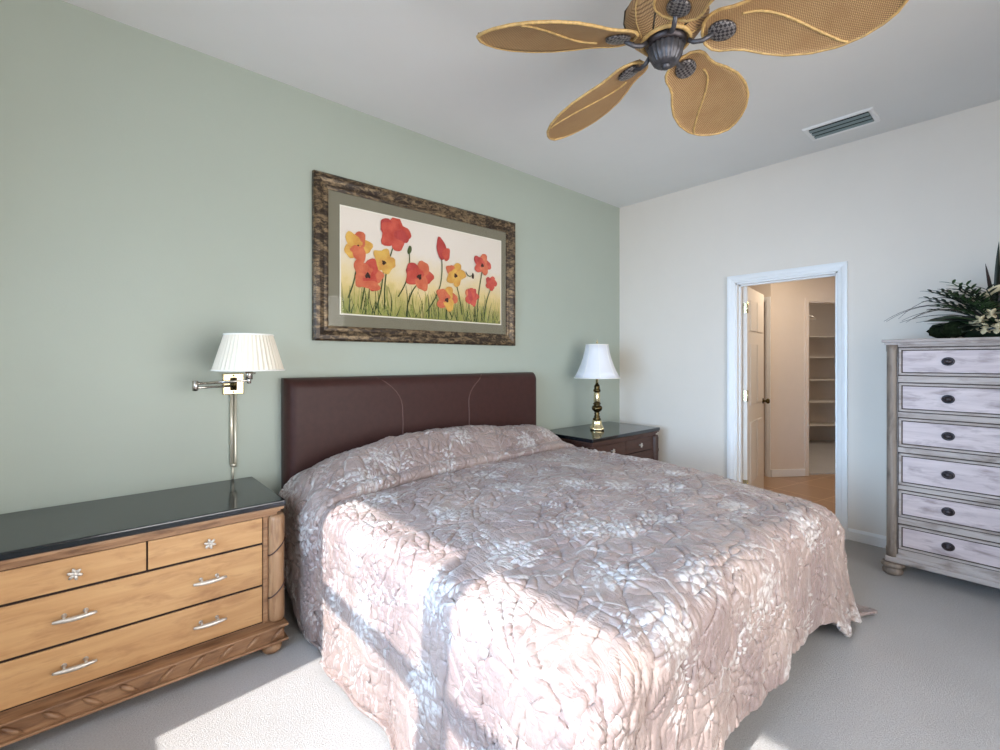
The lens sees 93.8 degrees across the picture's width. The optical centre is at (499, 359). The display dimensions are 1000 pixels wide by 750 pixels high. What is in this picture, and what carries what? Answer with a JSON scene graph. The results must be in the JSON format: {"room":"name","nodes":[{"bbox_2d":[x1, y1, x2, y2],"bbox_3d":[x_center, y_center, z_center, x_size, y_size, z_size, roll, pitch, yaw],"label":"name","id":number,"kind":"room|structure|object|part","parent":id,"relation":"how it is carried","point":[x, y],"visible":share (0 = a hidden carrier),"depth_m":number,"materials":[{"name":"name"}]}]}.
{"room":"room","nodes":[
{"label":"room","id":0,"kind":"room"},
{"bbox_2d":[0,0,619,513],"bbox_3d":[-0.643,-0.143,3.426,5.040,2.990,0.140,0,0,-42],"label":"wall","id":1,"kind":"structure","parent":0,"point":[156,191],"depth_m":2.44,"materials":[{"name":"green paint"}]},
{"bbox_2d":[192,333,284,478],"bbox_3d":[-1.329,0.263,2.380,0.497,0.784,0.332,0,0,27],"label":"wall lamp","id":2,"kind":"object","parent":1,"relation":"attached to","point":[247,353],"visible":1,"depth_m":2.27,"materials":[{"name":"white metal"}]},
{"bbox_3d":[-1.473,0.128,2.424,0.028,0.052,0.271,0,0,13],"label":"arm","id":3,"kind":"part","parent":2,"relation":"part of","materials":[{"name":"silver metal"}]},
{"bbox_3d":[-1.374,0.102,2.326,0.257,0.039,0.020,0,0,-8],"label":"arm","id":4,"kind":"part","parent":2,"relation":"part of","materials":[{"name":"silver metal"}]},
{"bbox_3d":[-1.472,0.422,2.582,0.028,0.466,0.030,0,0,3],"label":"cord","id":5,"kind":"part","parent":2,"relation":"part of","materials":[{"name":"gold metal"}]},
{"bbox_3d":[-1.256,-0.037,2.342,0.324,0.182,0.324,0,0,-42],"label":"lamp shade","id":6,"kind":"part","parent":2,"relation":"part of","materials":[{"name":"white fabric"}]},
{"bbox_2d":[245,371,255,378],"bbox_3d":[-1.251,0.017,2.346,0.047,0.160,0.034,0,0,-42],"label":"socket","id":7,"kind":"object","parent":2,"relation":"attached to","point":[248,375],"depth_m":2.33,"materials":[{"name":"silver metal"}]},
{"bbox_2d":[312,170,514,345],"bbox_3d":[-0.507,-0.641,3.423,1.695,1.042,0.038,0,0,-42],"label":"framed picture","id":8,"kind":"object","parent":1,"relation":"attached to","point":[390,266],"visible":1,"depth_m":3.28,"materials":[{"name":"paper"}]},
{"bbox_2d":[341,206,499,323],"bbox_3d":[-0.504,-0.641,3.435,1.361,0.685,0.009,0,0,-42],"label":"print","id":9,"kind":"object","parent":8,"relation":"attached to","point":[394,267],"depth_m":3.35,"materials":[{"name":"paper"}]},
{"bbox_2d":[0,440,999,749],"bbox_3d":[2.333,1.405,4.742,11.240,0.132,6.240,0,0,-42],"label":"floor","id":10,"kind":"structure","parent":0,"point":[920,672],"depth_m":1.89,"materials":[{"name":"carpet"}]},
{"bbox_2d":[0,477,288,747],"bbox_3d":[-1.585,1.005,2.071,1.064,0.693,0.630,0,0,-42],"label":"dresser","id":11,"kind":"object","parent":10,"relation":"on","point":[107,602],"visible":1,"depth_m":1.87,"materials":[{"name":"brown wood"}]},
{"bbox_3d":[-1.588,0.791,1.749,0.425,0.115,0.009,0,0,-42],"label":"drawer","id":12,"kind":"part","parent":11,"relation":"part of","materials":[{"name":"brown wood"}]},
{"bbox_3d":[-1.571,1.131,1.731,0.125,0.026,0.042,0,0,-42],"label":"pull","id":13,"kind":"part","parent":11,"relation":"part of","materials":[{"name":"silver metal"}]},
{"bbox_3d":[-1.571,0.947,1.731,0.125,0.026,0.042,0,0,-42],"label":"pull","id":14,"kind":"part","parent":11,"relation":"part of","materials":[{"name":"silver metal"}]},
{"bbox_3d":[-1.575,0.791,1.735,0.045,0.046,0.028,0,0,-42],"label":"knob","id":15,"kind":"part","parent":11,"relation":"part of","materials":[{"name":"silver metal"}]},
{"bbox_3d":[-1.427,1.134,1.892,0.856,0.163,0.009,0,0,-42],"label":"drawer","id":16,"kind":"part","parent":11,"relation":"part of","materials":[{"name":"brown wood"}]},
{"bbox_3d":[-1.427,0.951,1.892,0.856,0.184,0.009,0,0,-42],"label":"drawer","id":17,"kind":"part","parent":11,"relation":"part of","materials":[{"name":"brown wood"}]},
{"bbox_3d":[-1.265,0.791,2.035,0.425,0.115,0.009,0,0,-42],"label":"drawer","id":18,"kind":"part","parent":11,"relation":"part of","materials":[{"name":"brown wood"}]},
{"bbox_3d":[-1.250,1.131,2.016,0.125,0.026,0.042,0,0,-42],"label":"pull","id":19,"kind":"part","parent":11,"relation":"part of","materials":[{"name":"silver metal"}]},
{"bbox_3d":[-1.250,0.947,2.016,0.125,0.026,0.042,0,0,-42],"label":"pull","id":20,"kind":"part","parent":11,"relation":"part of","materials":[{"name":"silver metal"}]},
{"bbox_3d":[-1.253,0.791,2.021,0.045,0.046,0.028,0,0,-42],"label":"knob","id":21,"kind":"part","parent":11,"relation":"part of","materials":[{"name":"silver metal"}]},
{"bbox_3d":[-1.061,0.978,2.221,0.074,0.497,0.070,0,0,-42],"label":"corner post","id":22,"kind":"part","parent":11,"relation":"part of","materials":[{"name":"brown wood"}]},
{"bbox_2d":[281,372,535,586],"bbox_3d":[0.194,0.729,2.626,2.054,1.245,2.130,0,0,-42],"label":"headboard","id":23,"kind":"object","parent":10,"relation":"on","point":[322,418],"visible":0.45,"depth_m":3.03,"materials":[{"name":"brown leather"}]},
{"bbox_2d":[278,424,876,749],"bbox_3d":[0.341,0.898,2.497,2.536,0.898,2.236,0,0,-42],"label":"comforter","id":24,"kind":"object","parent":23,"relation":"on","point":[468,587],"visible":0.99,"depth_m":1.67,"materials":[{"name":"fabric"}]},
{"bbox_2d":[550,421,659,459],"bbox_3d":[0.951,0.996,4.319,1.064,0.711,0.630,0,0,-42],"label":"nightstand","id":25,"kind":"object","parent":10,"relation":"on","point":[641,441],"visible":0.34,"depth_m":4.19,"materials":[{"name":"brown wood"}]},
{"bbox_2d":[574,340,620,430],"bbox_3d":[0.889,0.226,4.290,0.424,0.828,0.424,0,0,-42],"label":"table lamp","id":26,"kind":"object","parent":25,"relation":"on","point":[596,363],"visible":1,"depth_m":4.19,"materials":[{"name":"white fabric"}]},
{"bbox_3d":[0.889,0.011,4.290,0.415,0.306,0.415,0,0,-42],"label":"lamp shade","id":27,"kind":"part","parent":26,"relation":"part of","materials":[{"name":"white fabric"}]},
{"bbox_3d":[0.948,0.776,3.997,0.425,0.118,0.009,0,0,-42],"label":"drawer","id":28,"kind":"part","parent":25,"relation":"part of","materials":[{"name":"brown wood"}]},
{"bbox_3d":[1.271,0.776,4.282,0.425,0.118,0.009,0,0,-42],"label":"drawer","id":29,"kind":"part","parent":25,"relation":"part of","materials":[{"name":"brown wood"}]},
{"bbox_3d":[1.109,0.940,4.139,0.856,0.189,0.009,0,0,-42],"label":"drawer","id":30,"kind":"part","parent":25,"relation":"part of","materials":[{"name":"brown wood"}]},
{"bbox_3d":[1.475,0.968,4.469,0.074,0.510,0.070,0,0,-42],"label":"corner post","id":31,"kind":"part","parent":25,"relation":"part of","materials":[{"name":"brown wood"}]},
{"bbox_2d":[881,337,999,588],"bbox_3d":[2.955,0.612,2.734,0.512,1.480,1.086,0,0,-42],"label":"dresser","id":32,"kind":"object","parent":10,"relation":"on","point":[943,464],"visible":1,"depth_m":2.78,"materials":[{"name":"white wood"}]},
{"bbox_3d":[2.492,0.576,2.972,0.066,1.341,0.066,0,0,-42],"label":"corner post","id":33,"kind":"part","parent":32,"relation":"part of","materials":[{"name":"grey wood"}]},
{"bbox_2d":[885,243,999,337],"bbox_3d":[2.891,-0.415,2.784,0.513,0.573,0.956,0,0,-42],"label":"flower arrangement","id":34,"kind":"object","parent":32,"relation":"on","point":[984,324],"visible":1,"depth_m":2.79,"materials":[{"name":"green plant"}]},
{"bbox_2d":[963,324,999,337],"bbox_3d":[2.970,-0.169,2.741,0.225,0.080,0.414,0,0,-42],"label":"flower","id":35,"kind":"object","parent":34,"relation":"on","point":[971,333],"depth_m":2.76,"materials":[{"name":"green plant"}]},
{"bbox_3d":[2.636,0.009,2.755,0.028,0.052,0.060,0,0,-42],"label":"knob","id":36,"kind":"part","parent":32,"relation":"part of","materials":[{"name":"grey metal"}]},
{"bbox_3d":[2.636,0.232,2.755,0.028,0.052,0.060,0,0,-42],"label":"knob","id":37,"kind":"part","parent":32,"relation":"part of","materials":[{"name":"grey metal"}]},
{"bbox_3d":[2.636,0.451,2.755,0.028,0.052,0.060,0,0,-42],"label":"knob","id":38,"kind":"part","parent":32,"relation":"part of","materials":[{"name":"grey metal"}]},
{"bbox_3d":[2.636,0.679,2.755,0.028,0.052,0.060,0,0,-42],"label":"knob","id":39,"kind":"part","parent":32,"relation":"part of","materials":[{"name":"grey metal"}]},
{"bbox_3d":[2.636,0.896,2.755,0.028,0.052,0.060,0,0,-42],"label":"knob","id":40,"kind":"part","parent":32,"relation":"part of","materials":[{"name":"grey metal"}]},
{"bbox_3d":[2.636,1.103,2.755,0.028,0.052,0.060,0,0,-42],"label":"knob","id":41,"kind":"part","parent":32,"relation":"part of","materials":[{"name":"grey metal"}]},
{"bbox_3d":[2.797,0.009,2.594,0.018,0.169,0.902,0,0,-42],"label":"drawer","id":42,"kind":"part","parent":32,"relation":"part of","materials":[{"name":"white wood"}]},
{"bbox_3d":[2.797,0.232,2.594,0.018,0.175,0.902,0,0,-42],"label":"drawer","id":43,"kind":"part","parent":32,"relation":"part of","materials":[{"name":"white wood"}]},
{"bbox_3d":[2.797,0.451,2.594,0.018,0.175,0.902,0,0,-42],"label":"drawer","id":44,"kind":"part","parent":32,"relation":"part of","materials":[{"name":"white wood"}]},
{"bbox_3d":[2.797,0.679,2.594,0.018,0.194,0.902,0,0,-42],"label":"drawer","id":45,"kind":"part","parent":32,"relation":"part of","materials":[{"name":"white wood"}]},
{"bbox_3d":[2.797,0.896,2.594,0.018,0.163,0.902,0,0,-42],"label":"drawer","id":46,"kind":"part","parent":32,"relation":"part of","materials":[{"name":"white wood"}]},
{"bbox_3d":[2.797,1.103,2.594,0.018,0.150,0.902,0,0,-42],"label":"drawer","id":47,"kind":"part","parent":32,"relation":"part of","materials":[{"name":"white wood"}]},
{"bbox_2d":[62,0,999,207],"bbox_3d":[0.749,-1.698,1.961,5.180,0.120,4.180,0,0,-42],"label":"ceiling","id":48,"kind":"structure","parent":0,"point":[422,67],"depth_m":2.69,"materials":[{"name":"paint"}]},
{"bbox_2d":[476,0,908,140],"bbox_3d":[0.690,-1.405,1.934,1.433,0.467,1.460,0,0,-42],"label":"ceiling fan","id":49,"kind":"object","parent":48,"relation":"hanging from","point":[709,97],"visible":1,"depth_m":1.82,"materials":[{"name":"wicker"}]},
{"bbox_3d":[0.226,-1.236,1.802,0.630,0.122,0.306,0,0,-11],"label":"blade","id":50,"kind":"part","parent":49,"relation":"part of","materials":[{"name":"wicker"}]},
{"bbox_3d":[0.451,-1.236,2.281,0.306,0.122,0.630,0,0,-29],"label":"blade","id":51,"kind":"part","parent":49,"relation":"part of","materials":[{"name":"wicker"}]},
{"bbox_3d":[0.466,-1.266,1.848,0.100,0.037,0.084,0,0,-11],"label":"plate","id":52,"kind":"part","parent":49,"relation":"part of","materials":[{"name":"metal"}]},
{"bbox_3d":[0.569,-1.266,2.066,0.084,0.037,0.100,0,0,-29],"label":"plate","id":53,"kind":"part","parent":49,"relation":"part of","materials":[{"name":"metal"}]},
{"bbox_3d":[0.642,-1.266,1.683,0.084,0.037,0.100,0,0,7],"label":"plate","id":54,"kind":"part","parent":49,"relation":"part of","materials":[{"name":"metal"}]},
{"bbox_3d":[0.612,-1.236,1.440,0.306,0.122,0.630,0,0,7],"label":"blade","id":55,"kind":"part","parent":49,"relation":"part of","materials":[{"name":"wicker"}]},
{"bbox_3d":[0.808,-1.266,2.036,0.084,0.037,0.100,0,0,43],"label":"plate","id":56,"kind":"part","parent":49,"relation":"part of","materials":[{"name":"metal"}]},
{"bbox_3d":[0.976,-1.236,2.215,0.306,0.122,0.630,0,0,43],"label":"blade","id":57,"kind":"part","parent":49,"relation":"part of","materials":[{"name":"wicker"}]},
{"bbox_3d":[0.853,-1.266,1.799,0.100,0.037,0.084,0,0,25],"label":"plate","id":58,"kind":"part","parent":49,"relation":"part of","materials":[{"name":"metal"}]},
{"bbox_3d":[1.075,-1.236,1.695,0.630,0.122,0.306,0,0,25],"label":"blade","id":59,"kind":"part","parent":49,"relation":"part of","materials":[{"name":"wicker"}]},
{"bbox_2d":[802,107,880,140],"bbox_3d":[2.371,-1.631,3.259,0.250,0.015,0.400,0,0,-42],"label":"ceiling vent","id":60,"kind":"object","parent":48,"relation":"in","point":[868,116],"visible":1,"depth_m":3.23,"materials":[{"name":"metal"}]},
{"bbox_2d":[748,284,770,296],"bbox_3d":[2.712,0.051,5.973,0.120,2.600,1.400,0,0,-42],"label":"wall","id":61,"kind":"structure","parent":0,"point":[765,289],"depth_m":5.46,"materials":[{"name":"paint"}]},
{"bbox_2d":[764,297,770,476],"bbox_3d":[2.871,0.310,5.783,0.143,2.083,0.901,0,0,-42],"label":"trim","id":62,"kind":"structure","parent":61,"relation":"attached to","point":[767,300],"depth_m":5.42,"materials":[{"name":"white wood"}]},
{"bbox_2d":[764,276,834,474],"bbox_3d":[4.964,0.051,5.666,3.700,2.600,0.120,0,0,-6],"label":"wall","id":63,"kind":"structure","parent":0,"point":[787,298],"depth_m":5.43,"materials":[{"name":"paint"}]},
{"bbox_2d":[771,469,804,476],"bbox_3d":[3.341,1.309,5.424,0.420,0.085,0.014,0,0,-6],"label":"baseboard","id":64,"kind":"structure","parent":63,"relation":"attached to","point":[778,472],"depth_m":5.42,"materials":[{"name":"white wood"}]},
{"bbox_2d":[805,298,834,475],"bbox_3d":[3.988,0.314,5.554,0.895,2.075,0.134,0,0,-6],"label":"trim","id":65,"kind":"structure","parent":63,"relation":"attached to","point":[808,301],"depth_m":5.44,"materials":[{"name":"paint"}]},
{"bbox_2d":[620,100,999,535],"bbox_3d":[2.627,-0.143,3.626,0.120,2.990,4.180,0,0,-42],"label":"wall","id":66,"kind":"structure","parent":0,"point":[911,210],"depth_m":3.64,"materials":[{"name":"white paint"}]},
{"bbox_2d":[743,286,769,488],"bbox_3d":[2.431,0.339,4.481,0.165,2.001,0.752,0,0,39],"label":"door","id":67,"kind":"structure","parent":66,"relation":"in","point":[753,301],"depth_m":4.36,"materials":[{"name":"paint"}]},
{"bbox_3d":[2.632,0.411,4.725,0.165,0.056,0.056,0,0,39],"label":"knob","id":68,"kind":"part","parent":67,"relation":"part of","materials":[{"name":"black metal"}]},
{"bbox_2d":[727,261,847,539],"bbox_3d":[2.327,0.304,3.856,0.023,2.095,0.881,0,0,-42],"label":"trim","id":69,"kind":"structure","parent":66,"relation":"attached to","point":[841,268],"depth_m":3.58,"materials":[{"name":"white wood"}]},
{"bbox_2d":[848,528,885,547],"bbox_3d":[3.247,1.309,2.826,0.014,0.085,1.881,0,0,-42],"label":"baseboard","id":70,"kind":"structure","parent":66,"relation":"attached to","point":[869,538],"depth_m":3.44,"materials":[{"name":"white wood"}]},
{"bbox_2d":[809,304,834,440],"bbox_3d":[4.892,0.051,7.820,3.585,2.600,0.120,0,0,-6],"label":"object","id":71,"kind":"structure","parent":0,"point":[824,324],"depth_m":7.81,"materials":[{"name":"paint"}]},
{"bbox_2d":[809,422,834,425],"bbox_3d":[4.876,1.081,7.569,3.250,0.100,0.365,0,0,-6],"label":"closet shelf","id":72,"kind":"object","parent":71,"relation":"attached to","point":[810,423],"visible":0.03,"depth_m":7.54,"materials":[{"name":"paint"}]},
{"bbox_2d":[809,400,834,402],"bbox_3d":[4.876,0.712,7.569,3.250,0.100,0.365,0,0,-6],"label":"closet shelf","id":73,"kind":"object","parent":71,"relation":"attached to","point":[810,401],"visible":0.03,"depth_m":7.46,"materials":[{"name":"paint"}]},
{"bbox_2d":[809,379,834,380],"bbox_3d":[4.876,0.361,7.569,3.250,0.100,0.365,0,0,-6],"label":"closet shelf","id":74,"kind":"object","parent":71,"relation":"attached to","point":[809,379],"visible":0.03,"depth_m":7.45,"materials":[{"name":"paint"}]},
{"bbox_2d":[809,336,834,337],"bbox_3d":[4.876,-0.329,7.569,3.250,0.100,0.365,0,0,-6],"label":"closet shelf","id":75,"kind":"object","parent":71,"relation":"attached to","point":[809,336],"visible":0.04,"depth_m":7.46,"materials":[{"name":"paint"}]}
]}

